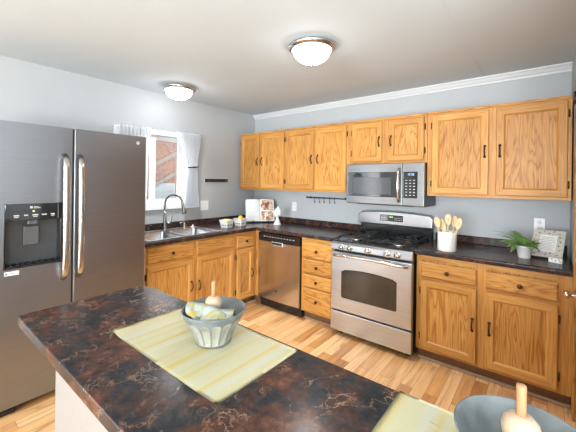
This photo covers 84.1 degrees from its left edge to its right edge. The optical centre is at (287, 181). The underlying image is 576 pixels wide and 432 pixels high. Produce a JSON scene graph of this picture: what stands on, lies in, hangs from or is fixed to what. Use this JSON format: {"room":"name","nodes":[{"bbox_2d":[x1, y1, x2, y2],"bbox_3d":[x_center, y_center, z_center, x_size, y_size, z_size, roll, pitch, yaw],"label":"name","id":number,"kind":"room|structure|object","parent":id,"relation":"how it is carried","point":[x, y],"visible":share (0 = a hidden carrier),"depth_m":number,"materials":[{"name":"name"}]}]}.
{"room":"kitchen","nodes":[
{"label":"kitchen","id":0,"kind":"room"},
{"bbox_2d":[0,55,254,223],"bbox_3d":[-3.291,0.208,1.292,0.100,2.415,8.800,1,0,39],"label":"wall","id":1,"kind":"structure","parent":0,"point":[33,93],"depth_m":3.34,"materials":[{"name":"grey paint"}]},
{"bbox_2d":[114,124,188,210],"bbox_3d":[-1.492,-0.126,3.513,0.132,0.870,0.860,1,0,39],"label":"window","id":2,"kind":"structure","parent":1,"relation":"in","point":[152,203],"depth_m":3.60,"materials":[{"name":"white plastic"}]},
{"bbox_2d":[116,125,201,136],"bbox_3d":[-1.380,-0.552,3.530,0.054,0.012,0.992,1,0,39],"label":"curtain rod","id":3,"kind":"object","parent":2,"relation":"attached to","point":[116,125],"visible":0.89,"depth_m":3.49,"materials":[{"name":"white metal"}]},
{"bbox_2d":[119,123,150,209],"bbox_3d":[-1.565,-0.139,3.270,0.037,0.883,0.330,1,0,39],"label":"curtain","id":4,"kind":"object","parent":3,"relation":"hanging from","point":[123,130],"visible":0.14,"depth_m":3.32,"materials":[{"name":"white fabric"}]},
{"bbox_2d":[177,131,200,207],"bbox_3d":[-1.171,-0.134,3.760,0.074,0.883,0.333,1,0,39],"label":"curtain","id":5,"kind":"object","parent":3,"relation":"hanging from","point":[190,145],"visible":0.99,"depth_m":3.78,"materials":[{"name":"white fabric"}]},
{"bbox_2d":[200,200,207,209],"bbox_3d":[-1.046,0.297,3.997,0.010,0.120,0.120,1,0,39],"label":"light switch","id":6,"kind":"object","parent":1,"relation":"attached to","point":[203,204],"visible":1,"depth_m":4.00,"materials":[{"name":"white plastic"}]},
{"bbox_2d":[205,179,227,181],"bbox_3d":[-0.922,-0.014,4.138,0.019,0.040,0.360,1,0,39],"label":"knife strip","id":7,"kind":"object","parent":1,"relation":"attached to","point":[206,180],"visible":1,"depth_m":4.13,"materials":[{"name":"black metal"}]},
{"bbox_2d":[145,215,360,230],"bbox_3d":[-0.450,0.504,3.375,1.722,0.068,1.990,1,0,39],"label":"backsplash","id":8,"kind":"structure","parent":1,"relation":"attached to","point":[155,226],"depth_m":3.88,"materials":[{"name":"laminate"}]},
{"bbox_2d":[0,0,575,114],"bbox_3d":[-0.808,-0.998,-0.691,6.430,0.060,9.000,1,0,39],"label":"ceiling","id":9,"kind":"structure","parent":0,"point":[236,56],"depth_m":2.19,"materials":[{"name":"white paint"}]},
{"bbox_2d":[162,83,195,101],"bbox_3d":[-1.115,-0.890,3.262,0.332,0.162,0.332,1,0,39],"label":"ceiling light","id":10,"kind":"object","parent":9,"relation":"attached to","point":[177,91],"visible":1,"depth_m":3.17,"materials":[{"name":"white glass"}]},
{"bbox_2d":[288,36,335,67],"bbox_3d":[0.165,-0.874,2.220,0.332,0.162,0.332,1,0,39],"label":"ceiling light","id":11,"kind":"object","parent":9,"relation":"attached to","point":[310,50],"visible":1,"depth_m":2.13,"materials":[{"name":"white glass"}]},
{"bbox_2d":[437,0,483,76],"bbox_3d":[-1.006,-0.969,-0.566,0.015,0.002,8.748,1,0,39],"label":"trim","id":12,"kind":"structure","parent":9,"relation":"attached to","point":[439,1],"depth_m":2.03,"materials":[{"name":"white paint"}]},
{"bbox_2d":[0,299,575,431],"bbox_3d":[-0.840,1.477,-0.691,6.430,0.060,9.000,1,0,39],"label":"floor","id":13,"kind":"structure","parent":0,"point":[439,385],"depth_m":2.48,"materials":[{"name":"brown wood"}]},
{"bbox_2d":[0,120,145,417],"bbox_3d":[-1.712,0.533,2.456,0.808,1.805,0.912,1,0,39],"label":"refrigerator","id":14,"kind":"object","parent":13,"relation":"on","point":[72,201],"visible":0.91,"depth_m":2.13,"materials":[{"name":"grey metal"}]},
{"bbox_2d":[55,371,107,431],"bbox_3d":[0.074,1.021,0.663,1.892,0.875,0.430,1,0,39],"label":"base cabinet","id":15,"kind":"object","parent":13,"relation":"on","point":[71,414],"visible":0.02,"depth_m":0.99,"materials":[{"name":"white paint"}]},
{"bbox_2d":[18,286,398,431],"bbox_3d":[-0.040,0.562,0.766,2.228,0.038,0.519,1,0,39],"label":"countertop","id":16,"kind":"structure","parent":15,"relation":"on","point":[125,390],"depth_m":0.84,"materials":[{"name":"stone"}]},
{"bbox_2d":[111,308,297,403],"bbox_3d":[-0.297,0.534,1.082,0.585,0.010,0.332,1,0,39],"label":"placemat","id":17,"kind":"object","parent":16,"relation":"on","point":[166,339],"visible":0.77,"depth_m":1.00,"materials":[{"name":"yellow fabric"}]},
{"bbox_2d":[181,296,245,347],"bbox_3d":[-0.252,0.482,1.084,0.213,0.110,0.213,1,0,-3],"label":"mixing bowl","id":18,"kind":"object","parent":17,"relation":"on","point":[216,333],"visible":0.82,"depth_m":1.02,"materials":[{"name":"grey ceramic"}]},
{"bbox_2d":[185,302,235,320],"bbox_3d":[-0.265,0.453,1.054,0.180,0.088,0.120,1,0,8],"label":"napkin","id":19,"kind":"object","parent":18,"relation":"in","point":[197,311],"visible":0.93,"depth_m":1.03,"materials":[{"name":"multicoloured fabric"}]},
{"bbox_2d":[205,281,221,320],"bbox_3d":[-0.258,0.434,1.102,0.059,0.182,0.059,1,0,39],"label":"pestle","id":20,"kind":"object","parent":18,"relation":"in","point":[214,300],"visible":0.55,"depth_m":1.09,"materials":[{"name":"brown wood"}]},
{"bbox_2d":[371,391,457,431],"bbox_3d":[0.416,0.546,0.520,0.585,0.004,0.337,1,0,39],"label":"placemat","id":21,"kind":"object","parent":16,"relation":"on","point":[406,413],"visible":0.85,"depth_m":0.74,"materials":[{"name":"yellow fabric"}]},
{"bbox_2d":[454,395,575,431],"bbox_3d":[0.404,0.490,0.548,0.213,0.110,0.213,1,0,20],"label":"mixing bowl","id":22,"kind":"object","parent":21,"relation":"on","point":[475,413],"visible":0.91,"depth_m":0.62,"materials":[{"name":"grey ceramic"}]},
{"bbox_2d":[501,383,540,431],"bbox_3d":[0.403,0.442,0.552,0.059,0.182,0.059,1,0,39],"label":"pestle","id":23,"kind":"object","parent":22,"relation":"in","point":[518,419],"visible":1,"depth_m":0.55,"materials":[{"name":"brown wood"}]},
{"bbox_2d":[144,234,234,301],"bbox_3d":[-1.152,1.006,3.331,0.689,0.875,1.040,1,0,39],"label":"base cabinet","id":24,"kind":"object","parent":13,"relation":"on","point":[185,271],"visible":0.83,"depth_m":3.11,"materials":[{"name":"brown wood"}]},
{"bbox_2d":[145,215,360,247],"bbox_3d":[-0.451,0.523,3.375,1.722,0.106,1.990,1,0,39],"label":"countertop","id":25,"kind":"structure","parent":24,"relation":"on","point":[299,227],"depth_m":3.66,"materials":[{"name":"stone"}]},
{"bbox_2d":[162,194,186,230],"bbox_3d":[-1.216,0.326,3.427,0.268,0.395,0.067,1,0,5],"label":"tap","id":26,"kind":"object","parent":25,"relation":"on","point":[165,222],"visible":1,"depth_m":3.41,"materials":[{"name":"silver metal"}]},
{"bbox_2d":[145,226,221,241],"bbox_3d":[-1.172,0.615,3.271,0.540,0.188,0.835,1,0,39],"label":"sink","id":27,"kind":"object","parent":25,"relation":"in","point":[155,235],"visible":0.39,"depth_m":3.33,"materials":[{"name":"metal"}]},
{"bbox_2d":[219,219,233,227],"bbox_3d":[-0.721,0.491,3.750,0.128,0.086,0.128,1,0,30],"label":"basket","id":28,"kind":"object","parent":25,"relation":"on","point":[225,224],"visible":1,"depth_m":3.71,"materials":[{"name":"white ceramic"}]},
{"bbox_2d":[233,218,247,225],"bbox_3d":[-0.585,0.493,3.919,0.128,0.086,0.128,1,0,30],"label":"basket","id":29,"kind":"object","parent":25,"relation":"on","point":[238,222],"visible":1,"depth_m":3.88,"materials":[{"name":"white ceramic"}]},
{"bbox_2d":[248,220,273,222],"bbox_3d":[-0.370,0.437,4.239,0.340,0.202,0.173,1,0,-13],"label":"book stand","id":30,"kind":"object","parent":25,"relation":"on","point":[253,220],"visible":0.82,"depth_m":4.16,"materials":[{"name":"black metal"}]},
{"bbox_2d":[245,199,274,221],"bbox_3d":[-0.372,0.383,4.251,0.388,0.293,0.114,1,0,-13],"label":"cookbook","id":31,"kind":"object","parent":30,"relation":"on","point":[258,210],"visible":0.98,"depth_m":4.24,"materials":[{"name":"white paper"}]},
{"bbox_2d":[261,200,272,219],"bbox_3d":[-0.278,0.380,4.263,0.166,0.262,0.091,1,0,-15],"label":"photograph","id":32,"kind":"object","parent":31,"relation":"attached to","point":[266,205],"depth_m":4.26},
{"bbox_2d":[273,206,280,224],"bbox_3d":[-0.132,0.423,4.032,0.102,0.237,0.100,1,0,13],"label":"ornament","id":33,"kind":"object","parent":25,"relation":"on","point":[277,211],"visible":1,"depth_m":4.00,"materials":[{"name":"white ceramic"}]},
{"bbox_2d":[234,231,255,304],"bbox_3d":[-0.722,1.011,3.867,0.689,0.875,0.331,1,0,39],"label":"base cabinet","id":34,"kind":"object","parent":13,"relation":"on","point":[245,242],"visible":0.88,"depth_m":3.67,"materials":[{"name":"brown wood"}]},
{"bbox_2d":[251,231,260,301],"bbox_3d":[-0.421,1.015,4.231,0.700,0.875,0.607,1,0,39],"label":"cabinet filler","id":35,"kind":"object","parent":13,"relation":"on","point":[255,297],"visible":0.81,"depth_m":3.81,"materials":[{"name":"brown wood"}]},
{"bbox_2d":[258,231,303,317],"bbox_3d":[0.064,1.022,3.782,0.598,0.863,0.642,1,0,39],"label":"dishwasher","id":36,"kind":"object","parent":13,"relation":"on","point":[279,255],"visible":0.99,"depth_m":3.52,"materials":[{"name":"silver metal"}]},
{"bbox_2d":[301,237,333,326],"bbox_3d":[0.475,1.026,3.479,0.400,0.875,0.656,1,0,39],"label":"base cabinet","id":37,"kind":"object","parent":13,"relation":"on","point":[316,254],"visible":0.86,"depth_m":3.25,"materials":[{"name":"brown wood"}]},
{"bbox_2d":[331,210,434,355],"bbox_3d":[0.893,0.887,3.058,0.776,1.164,0.734,1,0,39],"label":"gas range","id":38,"kind":"object","parent":13,"relation":"on","point":[374,268],"visible":1,"depth_m":2.85,"materials":[{"name":"silver metal"}]},
{"bbox_2d":[331,249,416,353],"bbox_3d":[0.892,1.003,3.058,0.760,0.843,0.734,1,0,39],"label":"oven","id":39,"kind":"object","parent":38,"relation":"in","point":[373,291],"depth_m":2.78,"materials":[{"name":"silver metal"}]},
{"bbox_2d":[333,233,430,251],"bbox_3d":[0.919,0.572,3.086,0.760,0.017,0.613,1,0,39],"label":"cooktop","id":40,"kind":"object","parent":38,"relation":"in","point":[356,243],"depth_m":2.92,"materials":[{"name":"black metal"}]},
{"bbox_2d":[416,254,572,407],"bbox_3d":[1.614,1.041,2.561,0.966,0.875,0.659,1,0,39],"label":"base cabinet","id":41,"kind":"object","parent":13,"relation":"on","point":[504,326],"visible":0.98,"depth_m":2.29,"materials":[{"name":"brown wood"}]},
{"bbox_2d":[415,232,572,276],"bbox_3d":[1.623,0.550,2.570,0.970,0.106,0.645,1,0,39],"label":"countertop","id":42,"kind":"structure","parent":41,"relation":"on","point":[475,249],"depth_m":2.46,"materials":[{"name":"stone"}]},
{"bbox_2d":[437,230,456,251],"bbox_3d":[1.297,0.483,2.605,0.140,0.155,0.140,1,0,39],"label":"utensil crock","id":43,"kind":"object","parent":42,"relation":"on","point":[447,241],"visible":0.91,"depth_m":2.55,"materials":[{"name":"white ceramic"}]},
{"bbox_2d":[434,217,439,230],"bbox_3d":[1.234,0.418,2.619,0.073,0.259,0.017,1,0,19],"label":"wooden spoon","id":44,"kind":"object","parent":43,"relation":"in","point":[436,219],"visible":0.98,"depth_m":2.62,"materials":[{"name":"brown wood"}]},
{"bbox_2d":[441,222,445,231],"bbox_3d":[1.256,0.436,2.567,0.036,0.222,0.024,1,0,-14],"label":"wooden spoon","id":45,"kind":"object","parent":43,"relation":"in","point":[443,226],"visible":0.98,"depth_m":2.57,"materials":[{"name":"brown wood"}]},
{"bbox_2d":[445,214,450,231],"bbox_3d":[1.307,0.405,2.606,0.046,0.284,0.013,1,0,27],"label":"wooden spoon","id":46,"kind":"object","parent":43,"relation":"in","point":[448,216],"visible":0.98,"depth_m":2.61,"materials":[{"name":"brown wood"}]},
{"bbox_2d":[452,216,456,232],"bbox_3d":[1.355,0.414,2.618,0.059,0.269,0.022,1,0,2],"label":"wooden spoon","id":47,"kind":"object","parent":43,"relation":"in","point":[454,218],"visible":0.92,"depth_m":2.62,"materials":[{"name":"brown wood"}]},
{"bbox_2d":[455,218,461,236],"bbox_3d":[1.346,0.419,2.544,0.076,0.259,0.015,1,0,43],"label":"wooden spoon","id":48,"kind":"object","parent":43,"relation":"in","point":[459,220],"visible":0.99,"depth_m":2.54,"materials":[{"name":"brown wood"}]},
{"bbox_2d":[495,230,542,258],"bbox_3d":[1.731,0.459,2.398,0.298,0.213,0.304,1,0,4],"label":"potted fern","id":49,"kind":"object","parent":42,"relation":"on","point":[524,246],"visible":1,"depth_m":2.35,"materials":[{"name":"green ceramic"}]},
{"bbox_2d":[515,245,532,258],"bbox_3d":[1.761,0.520,2.379,0.108,0.092,0.108,1,0,39],"label":"pot","id":50,"kind":"object","parent":42,"relation":"on","point":[524,252],"depth_m":2.34,"materials":[{"name":"white ceramic"}]},
{"bbox_2d":[531,229,566,258],"bbox_3d":[1.948,0.469,2.393,0.171,0.199,0.194,1,0,-40],"label":"picture frame","id":51,"kind":"object","parent":42,"relation":"on","point":[552,244],"visible":0.84,"depth_m":2.38,"materials":[{"name":"grey wood"}]},
{"bbox_2d":[549,257,562,263],"bbox_3d":[1.873,0.551,2.232,0.022,0.034,0.076,1,0,-34],"label":"block sign","id":52,"kind":"object","parent":42,"relation":"on","point":[551,259],"visible":1,"depth_m":2.22,"materials":[{"name":"white wood"}]},
{"bbox_2d":[254,71,571,259],"bbox_3d":[0.901,0.262,3.632,3.700,2.415,0.100,1,0,39],"label":"wall","id":53,"kind":"structure","parent":0,"point":[481,217],"depth_m":3.02,"materials":[{"name":"grey paint"}]},
{"bbox_2d":[240,129,285,190],"bbox_3d":[-0.258,-0.267,4.263,0.802,0.749,0.375,1,0,39],"label":"upper cabinet","id":54,"kind":"object","parent":53,"relation":"attached to","point":[263,154],"visible":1,"depth_m":4.12,"materials":[{"name":"brown wood"}]},
{"bbox_2d":[292,202,296,210],"bbox_3d":[0.083,0.329,4.220,0.072,0.116,0.008,1,0,39],"label":"wall outlet","id":55,"kind":"object","parent":53,"relation":"attached to","point":[294,204],"visible":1,"depth_m":4.21,"materials":[{"name":"white plastic"}]},
{"bbox_2d":[285,122,349,192],"bbox_3d":[0.395,-0.259,3.737,0.869,0.749,0.375,1,0,39],"label":"upper cabinet","id":56,"kind":"object","parent":53,"relation":"attached to","point":[317,157],"visible":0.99,"depth_m":3.58,"materials":[{"name":"brown wood"}]},
{"bbox_2d":[306,196,345,203],"bbox_3d":[0.462,0.225,3.892,0.570,0.078,0.045,1,0,39],"label":"hook rail","id":57,"kind":"object","parent":53,"relation":"attached to","point":[310,197],"visible":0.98,"depth_m":3.88,"materials":[{"name":"black metal"}]},
{"bbox_2d":[350,112,427,163],"bbox_3d":[1.039,-0.400,3.221,0.773,0.450,0.375,1,0,39],"label":"upper cabinet","id":58,"kind":"object","parent":53,"relation":"attached to","point":[403,138],"visible":1,"depth_m":3.07,"materials":[{"name":"brown wood"}]},
{"bbox_2d":[346,163,435,206],"bbox_3d":[1.010,0.030,3.190,0.767,0.403,0.452,1,0,39],"label":"microwave","id":59,"kind":"object","parent":58,"relation":"attached to","point":[389,184],"visible":1,"depth_m":3.01,"materials":[{"name":"metal"}]},
{"bbox_2d":[253,62,571,119],"bbox_3d":[0.860,-0.915,3.579,3.480,0.062,0.052,1,0,39],"label":"trim","id":60,"kind":"structure","parent":53,"relation":"attached to","point":[563,67],"depth_m":3.10,"materials":[{"name":"paint"}]},
{"bbox_2d":[427,95,572,200],"bbox_3d":[1.719,-0.242,2.673,0.971,0.749,0.375,1,0,39],"label":"upper cabinet","id":61,"kind":"object","parent":53,"relation":"attached to","point":[520,149],"visible":1,"depth_m":2.50,"materials":[{"name":"brown wood"}]},
{"bbox_2d":[435,232,566,253],"bbox_3d":[1.819,0.533,2.814,0.970,0.068,0.020,1,0,39],"label":"backsplash","id":62,"kind":"structure","parent":53,"relation":"attached to","point":[460,238],"depth_m":2.86,"materials":[{"name":"laminate"}]},
{"bbox_2d":[534,218,544,229],"bbox_3d":[2.067,0.359,2.623,0.072,0.116,0.008,1,0,39],"label":"wall outlet","id":63,"kind":"object","parent":53,"relation":"attached to","point":[539,223],"visible":0.75,"depth_m":2.62,"materials":[{"name":"white plastic"}]},
{"bbox_2d":[569,48,575,391],"bbox_3d":[2.631,0.284,0.829,2.750,2.415,2.100,1,0,39],"label":"wall","id":64,"kind":"structure","parent":0,"point":[574,57],"depth_m":2.32,"materials":[{"name":"grey paint"}]},
{"bbox_2d":[563,79,575,423],"bbox_3d":[1.518,0.412,1.659,0.102,2.130,0.950,1,0,39],"label":"door","id":65,"kind":"structure","parent":64,"relation":"in","point":[567,294],"depth_m":1.97,"materials":[{"name":"brown wood"}]},
{"label":"outside","id":66,"kind":"structure","parent":0,"visible":0},
{"bbox_3d":[-10.677,2.171,16.066,29.850,0.100,55.000,1,0,39],"label":"ground","id":67,"kind":"structure","parent":66,"visible":0},
{"bbox_2d":[147,140,176,198],"bbox_3d":[-5.330,-0.135,12.945,4.650,4.650,7.600,1,0,39],"label":"house","id":68,"kind":"structure","parent":67,"relation":"on","point":[166,152],"depth_m":11.09,"materials":[{"name":"red brick"}]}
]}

